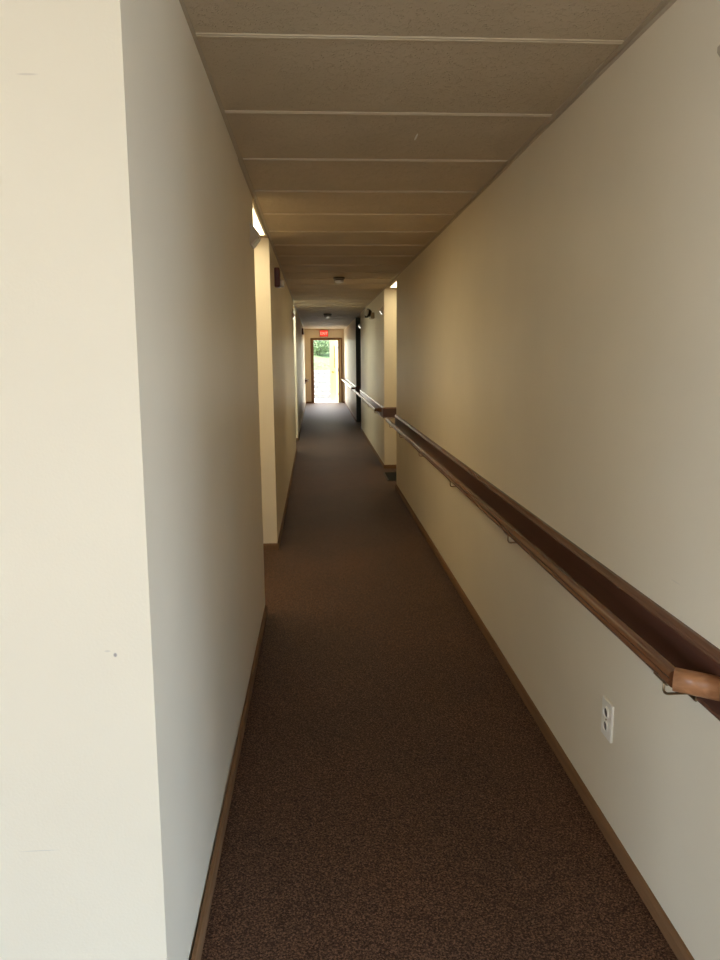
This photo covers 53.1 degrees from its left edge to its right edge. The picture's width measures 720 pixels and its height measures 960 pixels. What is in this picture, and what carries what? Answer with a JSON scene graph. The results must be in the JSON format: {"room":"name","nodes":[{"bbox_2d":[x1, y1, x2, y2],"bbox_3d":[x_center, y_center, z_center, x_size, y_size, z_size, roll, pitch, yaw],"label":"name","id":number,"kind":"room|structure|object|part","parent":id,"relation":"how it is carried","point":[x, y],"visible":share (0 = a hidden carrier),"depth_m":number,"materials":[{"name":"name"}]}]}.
{"room":"building corridor","nodes":[
{"label":"building corridor","id":0,"kind":"room"},
{"bbox_2d":[0,0,264,959],"bbox_3d":[-2.053,-0.219,2.517,3.198,2.500,2.670,-1,10,-3],"label":"wall","id":1,"kind":"structure","parent":0,"point":[132,584],"depth_m":1.38,"materials":[{"name":"beige paint"}]},
{"bbox_2d":[191,604,267,959],"bbox_3d":[-2.046,0.990,2.724,3.193,0.048,2.692,-1,10,-3],"label":"baseboard","id":2,"kind":"structure","parent":1,"relation":"attached to","point":[207,901],"depth_m":2.23,"materials":[{"name":"brown wood"}]},
{"bbox_2d":[179,0,304,328],"bbox_3d":[-1.050,-2.836,11.672,0.027,0.020,21.450,-1,10,-3],"label":"trim","id":3,"kind":"structure","parent":1,"relation":"attached to","point":[240,160],"depth_m":2.86,"materials":[{"name":"metal"}]},
{"bbox_2d":[250,223,260,248],"bbox_3d":[-0.527,-1.230,3.640,0.045,0.104,0.140,-1,10,-3],"label":"wall light","id":4,"kind":"object","parent":1,"relation":"attached to","point":[255,237],"visible":1,"depth_m":3.57,"materials":[{"name":"white metal"}]},
{"bbox_2d":[253,237,259,247],"bbox_3d":[-0.523,-1.202,3.645,0.031,0.039,0.120,-1,10,-3],"label":"diffuser","id":5,"kind":"object","parent":4,"relation":"attached to","point":[256,240],"depth_m":3.61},
{"bbox_2d":[254,238,295,543],"bbox_3d":[-1.496,-1.177,8.068,1.378,2.500,5.750,-1,10,-3],"label":"wall","id":6,"kind":"structure","parent":0,"point":[274,306],"depth_m":5.46,"materials":[{"name":"beige paint"}]},
{"bbox_2d":[274,267,283,287],"bbox_3d":[-0.650,-1.626,5.801,0.073,0.150,0.120,-1,10,-3],"label":"fire alarm","id":7,"kind":"object","parent":6,"relation":"attached to","point":[279,283],"visible":1,"depth_m":5.75,"materials":[{"name":"red plastic"}]},
{"bbox_2d":[263,448,296,549],"bbox_3d":[-1.481,0.031,8.276,1.389,0.048,5.772,-1,10,-3],"label":"baseboard","id":8,"kind":"structure","parent":6,"relation":"attached to","point":[266,546],"depth_m":5.96,"materials":[{"name":"brown wood"}]},
{"bbox_2d":[293,307,305,437],"bbox_3d":[-2.067,-2.767,17.340,1.355,2.500,10.200,-1,10,-3],"label":"wall","id":9,"kind":"structure","parent":0,"point":[299,340],"depth_m":14.20,"materials":[{"name":"beige paint"}]},
{"bbox_2d":[296,402,310,440],"bbox_3d":[-1.976,-1.559,17.548,1.366,0.048,10.234,-1,10,-2],"label":"baseboard","id":10,"kind":"structure","parent":9,"relation":"attached to","point":[297,439],"depth_m":15.13,"materials":[{"name":"brown wood"}]},
{"bbox_2d":[304,329,344,402],"bbox_3d":[-1.105,-3.662,22.504,1.518,2.500,0.150,-1,10,-3],"label":"wall","id":11,"kind":"structure","parent":0,"point":[332,333],"depth_m":22.35,"materials":[{"name":"beige paint"}]},
{"bbox_2d":[320,330,327,336],"bbox_3d":[-1.115,-4.524,22.251,0.256,0.196,0.056,-1,10,-3],"label":"exit sign","id":12,"kind":"object","parent":11,"relation":"attached to","point":[323,333],"visible":1,"depth_m":22.23,"materials":[{"name":"red plastic"}]},
{"bbox_2d":[310,338,342,402],"bbox_3d":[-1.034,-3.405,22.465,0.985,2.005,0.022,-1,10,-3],"label":"trim","id":13,"kind":"structure","parent":11,"relation":"attached to","point":[311,339],"depth_m":22.44,"materials":[{"name":"brown wood"}]},
{"bbox_2d":[329,340,338,401],"bbox_3d":[-0.812,-3.477,23.022,0.174,1.915,0.801,-4,10,-21],"label":"door","id":14,"kind":"structure","parent":11,"relation":"in","point":[333,345],"depth_m":22.98,"materials":[{"name":"yellow paint"}]},
{"bbox_2d":[339,339,340,401],"bbox_3d":[-0.611,-3.388,22.497,0.037,1.955,0.016,-1,10,-3],"label":"trim","id":15,"kind":"structure","parent":11,"relation":"attached to","point":[340,339],"depth_m":22.47,"materials":[{"name":"brown wood"}]},
{"bbox_2d":[344,317,359,419],"bbox_3d":[0.379,-3.099,19.159,1.342,2.500,6.800,-1,10,-3],"label":"wall","id":16,"kind":"structure","parent":0,"point":[350,330],"depth_m":18.22,"materials":[{"name":"beige paint"}]},
{"bbox_2d":[343,401,356,421],"bbox_3d":[0.365,-1.889,19.360,1.390,0.048,6.813,-1,10,-3],"label":"baseboard","id":17,"kind":"structure","parent":16,"relation":"attached to","point":[343,401],"depth_m":18.59,"materials":[{"name":"brown wood"}]},
{"bbox_2d":[341,377,360,392],"bbox_3d":[-0.163,-2.559,19.145,0.445,0.141,6.804,-1,10,-3],"label":"handrail","id":18,"kind":"object","parent":16,"relation":"attached to","point":[352,386],"visible":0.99,"depth_m":16.71,"materials":[{"name":"brown wood"}]},
{"bbox_2d":[356,318,360,421],"bbox_3d":[0.367,-2.401,15.761,0.900,2.253,0.110,-1,10,-3],"label":"door","id":19,"kind":"structure","parent":16,"relation":"in","point":[358,331],"depth_m":15.73,"materials":[{"name":"black paint"}]},
{"bbox_2d":[360,288,396,464],"bbox_3d":[0.832,-1.812,11.656,1.342,2.500,4.950,-1,10,-3],"label":"wall","id":20,"kind":"structure","parent":0,"point":[379,334],"depth_m":9.63,"materials":[{"name":"beige paint"}]},
{"bbox_2d":[364,309,373,319],"bbox_3d":[0.135,-2.465,10.713,0.136,0.146,0.374,-1,10,-3],"label":"emergency light","id":21,"kind":"object","parent":20,"relation":"attached to","point":[368,313],"visible":1,"depth_m":10.56,"materials":[{"name":"black plastic"}]},
{"bbox_2d":[356,390,395,417],"bbox_3d":[0.286,-1.282,11.698,0.445,0.141,4.962,-1,10,-3],"label":"handrail","id":22,"kind":"object","parent":20,"relation":"attached to","point":[384,412],"visible":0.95,"depth_m":9.64,"materials":[{"name":"brown wood"}]},
{"bbox_3d":[0.072,-1.323,11.837,0.034,0.041,4.630,-1,10,-3],"label":"rail","id":23,"kind":"part","parent":22,"relation":"part of","materials":[{"name":"brown wood"}]},
{"bbox_3d":[0.326,-1.341,11.691,0.364,0.023,4.962,-1,10,-3],"label":"moulding","id":24,"kind":"part","parent":22,"relation":"part of","materials":[{"name":"brown wood"}]},
{"bbox_2d":[361,428,395,468],"bbox_3d":[0.836,-0.604,11.864,1.353,0.048,4.972,-1,10,-3],"label":"baseboard","id":25,"kind":"structure","parent":20,"relation":"attached to","point":[362,431],"depth_m":10.30,"materials":[{"name":"brown wood"}]},
{"bbox_2d":[183,0,662,328],"bbox_3d":[-0.742,-2.517,9.540,7.100,0.080,26.110,-1,10,-3],"label":"ceiling","id":26,"kind":"structure","parent":0,"point":[250,74],"depth_m":2.38,"materials":[{"name":"tile"}]},
{"bbox_2d":[253,203,265,235],"bbox_3d":[-0.890,-1.579,4.351,0.566,0.008,1.200,-1,10,-3],"label":"recessed light","id":27,"kind":"object","parent":26,"relation":"in","point":[257,224],"visible":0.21,"depth_m":4.52,"materials":[{"name":"beige plastic"}]},
{"bbox_2d":[253,209,263,234],"bbox_3d":[-0.890,-1.580,4.351,0.542,0.005,1.176,-1,10,-3],"label":"diffuser","id":28,"kind":"object","parent":27,"relation":"attached to","point":[257,223],"depth_m":4.52,"materials":[{"name":"white plastic"}]},
{"bbox_2d":[333,277,344,283],"bbox_3d":[-0.224,-2.133,7.701,0.124,0.064,0.124,-1,10,-3],"label":"smoke detector","id":29,"kind":"object","parent":26,"relation":"attached to","point":[338,280],"visible":1,"depth_m":7.66,"materials":[{"name":"white plastic"}]},
{"bbox_2d":[389,280,396,287],"bbox_3d":[0.644,-2.277,8.339,0.520,0.008,1.000,-1,10,-3],"label":"recessed light","id":30,"kind":"object","parent":26,"relation":"in","point":[394,285],"visible":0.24,"depth_m":8.58,"materials":[{"name":"beige plastic"}]},
{"bbox_2d":[196,32,623,326],"bbox_3d":[-0.450,-2.793,11.355,1.178,0.016,21.620,-1,10,-3],"label":"trim","id":31,"kind":"structure","parent":26,"relation":"attached to","point":[198,35],"depth_m":2.50,"materials":[{"name":"beige paint"}]},
{"bbox_2d":[201,403,677,959],"bbox_3d":[-0.723,-0.186,9.941,7.100,0.100,26.110,-1,10,-3],"label":"floor","id":32,"kind":"structure","parent":0,"point":[396,795],"depth_m":2.48,"materials":[{"name":"brown carpet"}]},
{"bbox_2d":[383,472,395,480],"bbox_3d":[0.712,-0.051,8.755,0.815,0.012,0.600,-1,10,-3],"label":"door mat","id":33,"kind":"object","parent":32,"relation":"on","point":[390,476],"visible":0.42,"depth_m":8.76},
{"bbox_2d":[396,0,719,959],"bbox_3d":[1.762,-0.596,4.537,2.342,2.500,6.720,-1,10,-3],"label":"wall","id":34,"kind":"structure","parent":0,"point":[559,338],"depth_m":2.14,"materials":[{"name":"beige paint"}]},
{"bbox_2d":[344,0,676,328],"bbox_3d":[0.135,-2.840,11.642,0.023,0.020,21.650,-1,10,-3],"label":"trim","id":35,"kind":"structure","parent":34,"relation":"attached to","point":[664,5],"depth_m":2.40,"materials":[{"name":"metal"}]},
{"bbox_2d":[395,484,694,959],"bbox_3d":[1.766,0.612,4.745,2.353,0.048,6.742,-1,10,-3],"label":"baseboard","id":36,"kind":"structure","parent":34,"relation":"attached to","point":[666,927],"depth_m":2.36,"materials":[{"name":"brown wood"}]},
{"bbox_2d":[385,415,719,720],"bbox_3d":[0.540,-0.095,4.666,0.104,0.143,6.890,-1,10,-3],"label":"handrail","id":37,"kind":"object","parent":34,"relation":"attached to","point":[686,662],"visible":1,"depth_m":2.08,"materials":[{"name":"brown wood"}]},
{"bbox_3d":[0.688,0.449,1.630,0.022,0.005,0.064,-1,10,-3],"label":"saddle plate","id":38,"kind":"part","parent":37,"relation":"part of","materials":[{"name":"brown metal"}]},
{"bbox_3d":[0.587,-0.016,4.580,0.021,0.012,6.688,-1,10,-3],"label":"moulding","id":39,"kind":"part","parent":37,"relation":"part of","materials":[{"name":"brown wood"}]},
{"bbox_2d":[601,696,613,742],"bbox_3d":[0.743,0.720,2.171,0.013,0.118,0.074,-1,10,-3],"label":"wall outlet","id":40,"kind":"object","parent":34,"relation":"attached to","point":[607,719],"visible":1,"depth_m":2.16,"materials":[{"name":"beige plastic"}]},
{"bbox_2d":[602,720,607,731],"bbox_3d":[0.739,0.741,2.174,0.005,0.036,0.036,-1,10,-3],"label":"receptacle","id":41,"kind":"object","parent":40,"relation":"attached to","point":[604,722],"depth_m":2.17,"materials":[{"name":"beige plastic"}]},
{"bbox_2d":[603,706,608,718],"bbox_3d":[0.739,0.699,2.167,0.005,0.036,0.036,-1,10,-3],"label":"receptacle","id":42,"kind":"object","parent":40,"relation":"attached to","point":[605,708],"depth_m":2.17,"materials":[{"name":"beige plastic"}]},
{"label":"outside","id":43,"kind":"structure","parent":0,"visible":0},
{"bbox_2d":[314,340,331,370],"bbox_3d":[-1.169,-5.819,36.081,20.000,3.047,22.000,-1,10,-3],"label":"grass bank","id":44,"kind":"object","parent":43,"point":[321,362],"visible":0.01,"depth_m":29.63,"materials":[{"name":"green plant"}]},
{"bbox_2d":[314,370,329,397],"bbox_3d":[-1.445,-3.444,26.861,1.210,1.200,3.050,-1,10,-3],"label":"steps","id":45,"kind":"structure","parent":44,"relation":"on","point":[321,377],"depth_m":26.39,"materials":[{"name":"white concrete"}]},
{"bbox_2d":[313,340,332,354],"bbox_3d":[-1.776,-5.852,31.395,1.472,0.925,1.457,-1,10,-3],"label":"shrub","id":46,"kind":"object","parent":44,"relation":"on","point":[319,348],"visible":0.56,"depth_m":31.15,"materials":[{"name":"green plant"}]},
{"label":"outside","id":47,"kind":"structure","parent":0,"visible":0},
{"bbox_2d":[315,398,335,401],"bbox_3d":[-0.429,-2.557,24.188,14.000,0.240,2.690,-1,10,-3],"label":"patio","id":48,"kind":"structure","parent":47,"point":[316,399],"depth_m":24.13,"materials":[{"name":"concrete"}]}
]}

